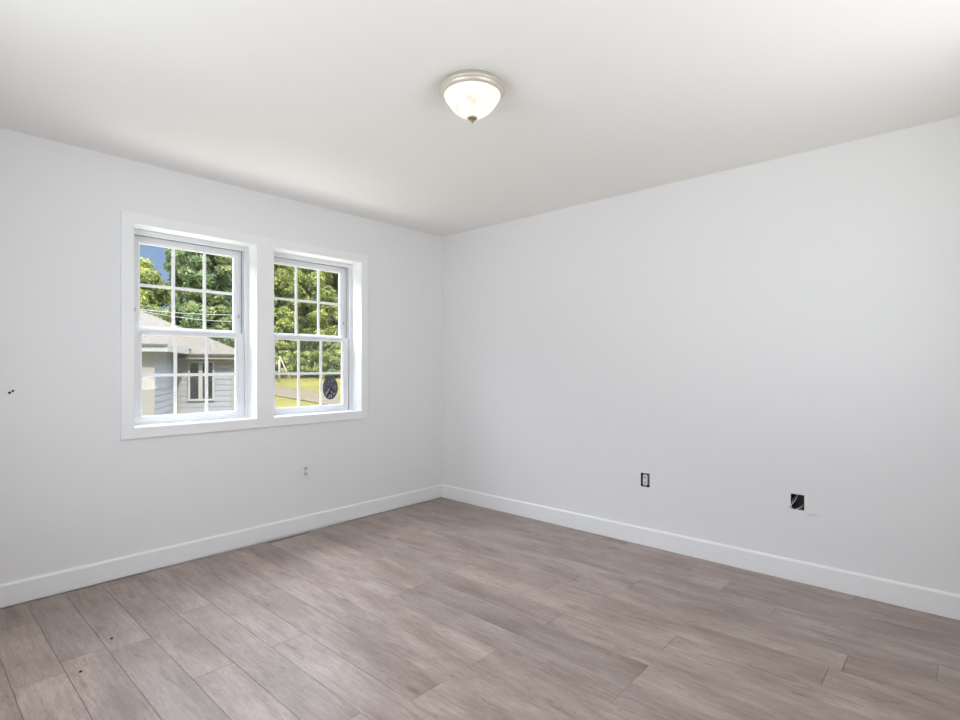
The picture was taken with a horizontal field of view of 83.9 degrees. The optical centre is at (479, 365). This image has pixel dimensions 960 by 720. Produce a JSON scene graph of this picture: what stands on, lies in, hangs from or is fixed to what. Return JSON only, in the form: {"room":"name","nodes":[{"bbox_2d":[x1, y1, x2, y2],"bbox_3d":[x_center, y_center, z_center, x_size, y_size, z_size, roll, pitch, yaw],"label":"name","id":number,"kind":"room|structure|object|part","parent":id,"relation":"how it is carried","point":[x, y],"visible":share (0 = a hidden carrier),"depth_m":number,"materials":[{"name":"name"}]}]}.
{"room":"empty bedroom","nodes":[
{"label":"empty bedroom","id":0,"kind":"room"},
{"bbox_2d":[0,128,441,608],"bbox_3d":[-1.703,0.084,3.700,0.240,2.590,4.070,0,0,42],"label":"wall","id":1,"kind":"structure","parent":0,"point":[73,493],"depth_m":3.14,"materials":[{"name":"paint"}]},
{"bbox_2d":[0,484,441,607],"bbox_3d":[-1.609,1.166,3.615,0.014,0.114,3.750,0,0,42],"label":"baseboard","id":2,"kind":"structure","parent":1,"relation":"attached to","point":[31,588],"depth_m":3.35,"materials":[{"name":"white paint"}]},
{"bbox_2d":[120,210,367,439],"bbox_3d":[-1.577,-0.237,3.800,0.223,1.328,1.726,0,0,42],"label":"window","id":3,"kind":"structure","parent":1,"relation":"in","point":[243,255],"depth_m":3.62,"materials":[{"name":"white paint"}]},
{"bbox_3d":[-1.925,-0.517,3.533,0.028,0.611,0.685,0,0,42],"label":"sash","id":4,"kind":"part","parent":3,"relation":"part of","materials":[{"name":"white plastic"}]},
{"bbox_3d":[-1.898,0.064,3.509,0.028,0.586,0.685,0,0,42],"label":"sash","id":5,"kind":"part","parent":3,"relation":"part of","materials":[{"name":"white plastic"}]},
{"bbox_2d":[301,463,309,479],"bbox_3d":[-1.296,0.780,3.963,0.010,0.116,0.074,0,0,42],"label":"wall outlet","id":6,"kind":"object","parent":1,"relation":"attached to","point":[305,468],"visible":1,"depth_m":3.96,"materials":[{"name":"white plastic"}]},
{"bbox_2d":[274,248,359,416],"bbox_3d":[-1.296,-0.237,4.125,0.204,1.224,0.763,0,0,42],"label":"window","id":7,"kind":"structure","parent":1,"relation":"in","point":[348,304],"depth_m":4.33,"materials":[{"name":"white paint"}]},
{"bbox_3d":[-1.348,-0.517,4.170,0.028,0.611,0.685,0,0,42],"label":"sash","id":8,"kind":"part","parent":7,"relation":"part of","materials":[{"name":"white plastic"}]},
{"bbox_3d":[-1.321,0.064,4.146,0.028,0.586,0.685,0,0,42],"label":"sash","id":9,"kind":"part","parent":7,"relation":"part of","materials":[{"name":"white plastic"}]},
{"bbox_2d":[323,376,337,398],"bbox_3d":[-1.198,0.175,4.277,0.002,0.186,0.136,0,0,42],"label":"window sticker","id":10,"kind":"object","parent":7,"relation":"attached to","point":[330,387],"visible":1,"depth_m":4.28,"materials":[{"name":"black plastic"}]},
{"bbox_2d":[0,0,959,236],"bbox_3d":[0.309,-1.301,0.841,7.060,0.180,5.610,0,0,42],"label":"ceiling","id":11,"kind":"structure","parent":0,"point":[337,105],"depth_m":2.30,"materials":[{"name":"paint"}]},
{"bbox_2d":[439,69,505,122],"bbox_3d":[-0.033,-1.128,2.300,0.286,0.166,0.286,0,0,42],"label":"ceiling lamp","id":12,"kind":"object","parent":11,"relation":"attached to","point":[471,94],"visible":1,"depth_m":2.22,"materials":[{"name":"white glass"}]},
{"bbox_3d":[-0.033,-1.117,2.300,0.243,0.092,0.243,0,0,42],"label":"lamp shade","id":13,"kind":"part","parent":12,"relation":"part of","materials":[{"name":"white glass"}]},
{"bbox_2d":[0,497,959,719],"bbox_3d":[-0.086,1.304,2.237,4.120,0.150,3.750,0,0,42],"label":"floor","id":14,"kind":"structure","parent":0,"point":[441,608],"depth_m":2.42,"materials":[{"name":"brown wood"}]},
{"bbox_2d":[442,116,959,594],"bbox_3d":[1.281,0.084,3.630,4.280,2.590,0.150,0,0,42],"label":"wall","id":15,"kind":"structure","parent":0,"point":[743,340],"depth_m":3.27,"materials":[{"name":"paint"}]},
{"bbox_2d":[641,472,649,487],"bbox_3d":[1.151,0.782,3.683,0.062,0.105,0.066,0,0,42],"label":"outlet","id":16,"kind":"object","parent":15,"relation":"attached to","point":[645,477],"visible":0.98,"depth_m":3.66,"materials":[{"name":"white plastic"}]},
{"bbox_2d":[643,475,648,484],"bbox_3d":[1.141,0.782,3.673,0.033,0.068,0.034,0,0,42],"label":"receptacle","id":17,"kind":"object","parent":16,"relation":"attached to","point":[645,477],"depth_m":3.66,"materials":[{"name":"white plastic"}]},
{"bbox_2d":[442,484,959,619],"bbox_3d":[1.172,1.168,3.618,4.106,0.119,0.014,0,0,42],"label":"baseboard","id":18,"kind":"structure","parent":15,"relation":"attached to","point":[932,601],"depth_m":3.24,"materials":[{"name":"white paint"}]},
{"bbox_2d":[789,494,803,509],"bbox_3d":[1.829,0.779,3.074,0.075,0.091,0.080,0,0,42],"label":"junction box","id":19,"kind":"object","parent":15,"relation":"attached to","point":[797,501],"visible":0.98,"depth_m":3.09,"materials":[{"name":"black plastic"}]},
{"label":"outside","id":20,"kind":"structure","parent":0,"visible":0},
{"bbox_2d":[275,371,340,407],"bbox_3d":[-23.344,1.341,66.253,115.740,1.475,180.000,0,0,42],"label":"lawn","id":21,"kind":"structure","parent":20,"point":[311,383],"depth_m":33.59,"materials":[{"name":"green plant"}]},
{"bbox_2d":[140,257,171,322],"bbox_3d":[-25.227,-3.617,39.618,5.038,8.953,4.315,0,0,25],"label":"leafy tree","id":22,"kind":"object","parent":21,"relation":"on","point":[150,298],"visible":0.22,"depth_m":38.95,"materials":[{"name":"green plant"}]},
{"bbox_2d":[140,311,234,415],"bbox_3d":[-11.967,0.148,15.136,10.111,3.862,9.720,0,0,-20],"label":"neighbouring house","id":23,"kind":"structure","parent":21,"relation":"on","point":[157,350],"depth_m":14.82,"materials":[{"name":"grey wood"}]},
{"bbox_3d":[-7.522,0.804,12.031,0.335,2.550,0.035,0,0,-20],"label":"corner trim","id":24,"kind":"part","parent":23,"relation":"part of","materials":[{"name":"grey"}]},
{"bbox_2d":[140,309,216,314],"bbox_3d":[-10.354,-2.075,20.537,0.026,0.546,7.017,0,0,9],"label":"overhead cable","id":25,"kind":"object","parent":23,"relation":"on","point":[140,309],"visible":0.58,"depth_m":18.87,"materials":[{"name":"grey plastic"}]},
{"bbox_3d":[-8.308,0.879,14.767,0.070,2.400,0.034,0,0,-20],"label":"corner trim","id":26,"kind":"part","parent":23,"relation":"part of","materials":[{"name":"grey wood"}]},
{"bbox_2d":[142,311,231,321],"bbox_3d":[-10.410,-1.875,20.520,0.026,0.318,7.069,0,0,10],"label":"overhead cable","id":27,"kind":"object","parent":23,"relation":"attached to","point":[142,311],"visible":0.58,"depth_m":19.36,"materials":[{"name":"grey plastic"}]},
{"bbox_3d":[-7.951,0.417,14.868,0.207,1.003,0.010,0,0,-20],"label":"glass pane","id":28,"kind":"part","parent":23,"relation":"part of","materials":[{"name":"grey glass"}]},
{"bbox_3d":[-7.643,0.417,14.980,0.247,1.003,0.010,0,0,-20],"label":"glass pane","id":29,"kind":"part","parent":23,"relation":"part of","materials":[{"name":"grey glass"}]},
{"bbox_3d":[-7.034,0.879,15.231,0.125,2.400,0.035,0,0,-20],"label":"corner trim","id":30,"kind":"part","parent":23,"relation":"part of","materials":[{"name":"grey wood"}]},
{"bbox_2d":[163,248,211,325],"bbox_3d":[-25.586,-5.829,46.991,4.306,13.280,4.411,0,0,-13],"label":"leafy tree","id":31,"kind":"object","parent":21,"relation":"on","point":[179,299],"visible":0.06,"depth_m":46.09,"materials":[{"name":"green plant"}]},
{"bbox_2d":[167,271,225,308],"bbox_3d":[-29.989,-7.224,57.683,7.729,16.117,6.899,0,0,31],"label":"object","id":32,"kind":"object","parent":21,"relation":"on","point":[214,275],"visible":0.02,"depth_m":55.52,"materials":[{"name":"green plant"}]},
{"bbox_2d":[175,250,234,347],"bbox_3d":[-21.067,-5.137,40.902,4.707,11.897,4.765,0,0,42],"label":"leafy tree","id":33,"kind":"object","parent":21,"relation":"on","point":[219,304],"visible":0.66,"depth_m":39.83,"materials":[{"name":"green plant"}]},
{"bbox_2d":[228,274,234,347],"bbox_3d":[-22.667,-5.970,51.021,4.501,13.562,4.321,0,0,39],"label":"leafy tree","id":34,"kind":"object","parent":21,"relation":"on","point":[230,276],"visible":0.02,"depth_m":50.06,"materials":[{"name":"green plant"}]},
{"bbox_2d":[275,340,293,376],"bbox_3d":[-14.550,-0.511,38.400,2.092,2.741,1.715,0,0,20],"label":"shrub","id":35,"kind":"object","parent":21,"relation":"on","point":[279,345],"visible":0.56,"depth_m":38.11,"materials":[{"name":"green plant"}]},
{"bbox_2d":[278,356,290,381],"bbox_3d":[-13.177,0.201,36.017,0.866,1.781,0.145,0,0,-3],"label":"post","id":36,"kind":"object","parent":21,"relation":"on","point":[279,356],"visible":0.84,"depth_m":35.95,"materials":[{"name":"beige"}]},
{"bbox_3d":[-13.537,0.336,36.000,0.150,1.513,0.150,0,0,42],"label":"post","id":37,"kind":"part","parent":36,"relation":"part of","materials":[{"name":"beige"}]},
{"bbox_2d":[274,264,303,370],"bbox_3d":[-16.006,-5.455,41.469,4.654,12.533,4.528,0,0,5],"label":"leafy tree","id":38,"kind":"object","parent":21,"relation":"on","point":[285,320],"visible":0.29,"depth_m":40.67,"materials":[{"name":"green plant"}]},
{"bbox_2d":[277,268,331,371],"bbox_3d":[-15.849,-6.435,48.915,5.195,14.494,5.074,0,0,-35],"label":"leafy tree","id":39,"kind":"object","parent":21,"relation":"on","point":[303,274],"visible":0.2,"depth_m":47.56,"materials":[{"name":"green plant"}]},
{"bbox_2d":[292,350,322,377],"bbox_3d":[-12.444,-0.111,38.609,2.317,2.172,2.095,0,0,9],"label":"shrub","id":40,"kind":"object","parent":21,"relation":"on","point":[307,363],"visible":0.84,"depth_m":38.13,"materials":[{"name":"green plant"}]},
{"bbox_2d":[301,269,340,369],"bbox_3d":[-11.178,-5.567,42.007,4.968,12.757,5.105,0,0,20],"label":"leafy tree","id":41,"kind":"object","parent":21,"relation":"on","point":[330,294],"visible":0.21,"depth_m":40.64,"materials":[{"name":"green plant"}]},
{"bbox_2d":[319,344,340,377],"bbox_3d":[-10.203,-0.338,37.972,2.041,2.528,2.276,0,0,41],"label":"shrub","id":42,"kind":"object","parent":21,"relation":"on","point":[331,361],"visible":0.58,"depth_m":37.41,"materials":[{"name":"green plant"}]},
{"bbox_2d":[325,276,337,344],"bbox_3d":[-14.115,-7.023,59.229,7.411,15.669,7.892,0,0,26],"label":"leafy tree","id":43,"kind":"object","parent":21,"relation":"on","point":[331,317],"visible":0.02,"depth_m":56.71,"materials":[{"name":"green plant"}]},
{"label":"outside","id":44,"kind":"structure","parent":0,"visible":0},
{"bbox_2d":[275,385,340,404],"bbox_3d":[-11.000,1.477,30.524,19.740,1.376,2.264,0,0,39],"label":"road","id":45,"kind":"structure","parent":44,"point":[280,391],"depth_m":29.12,"materials":[{"name":"beige concrete"}]}
]}

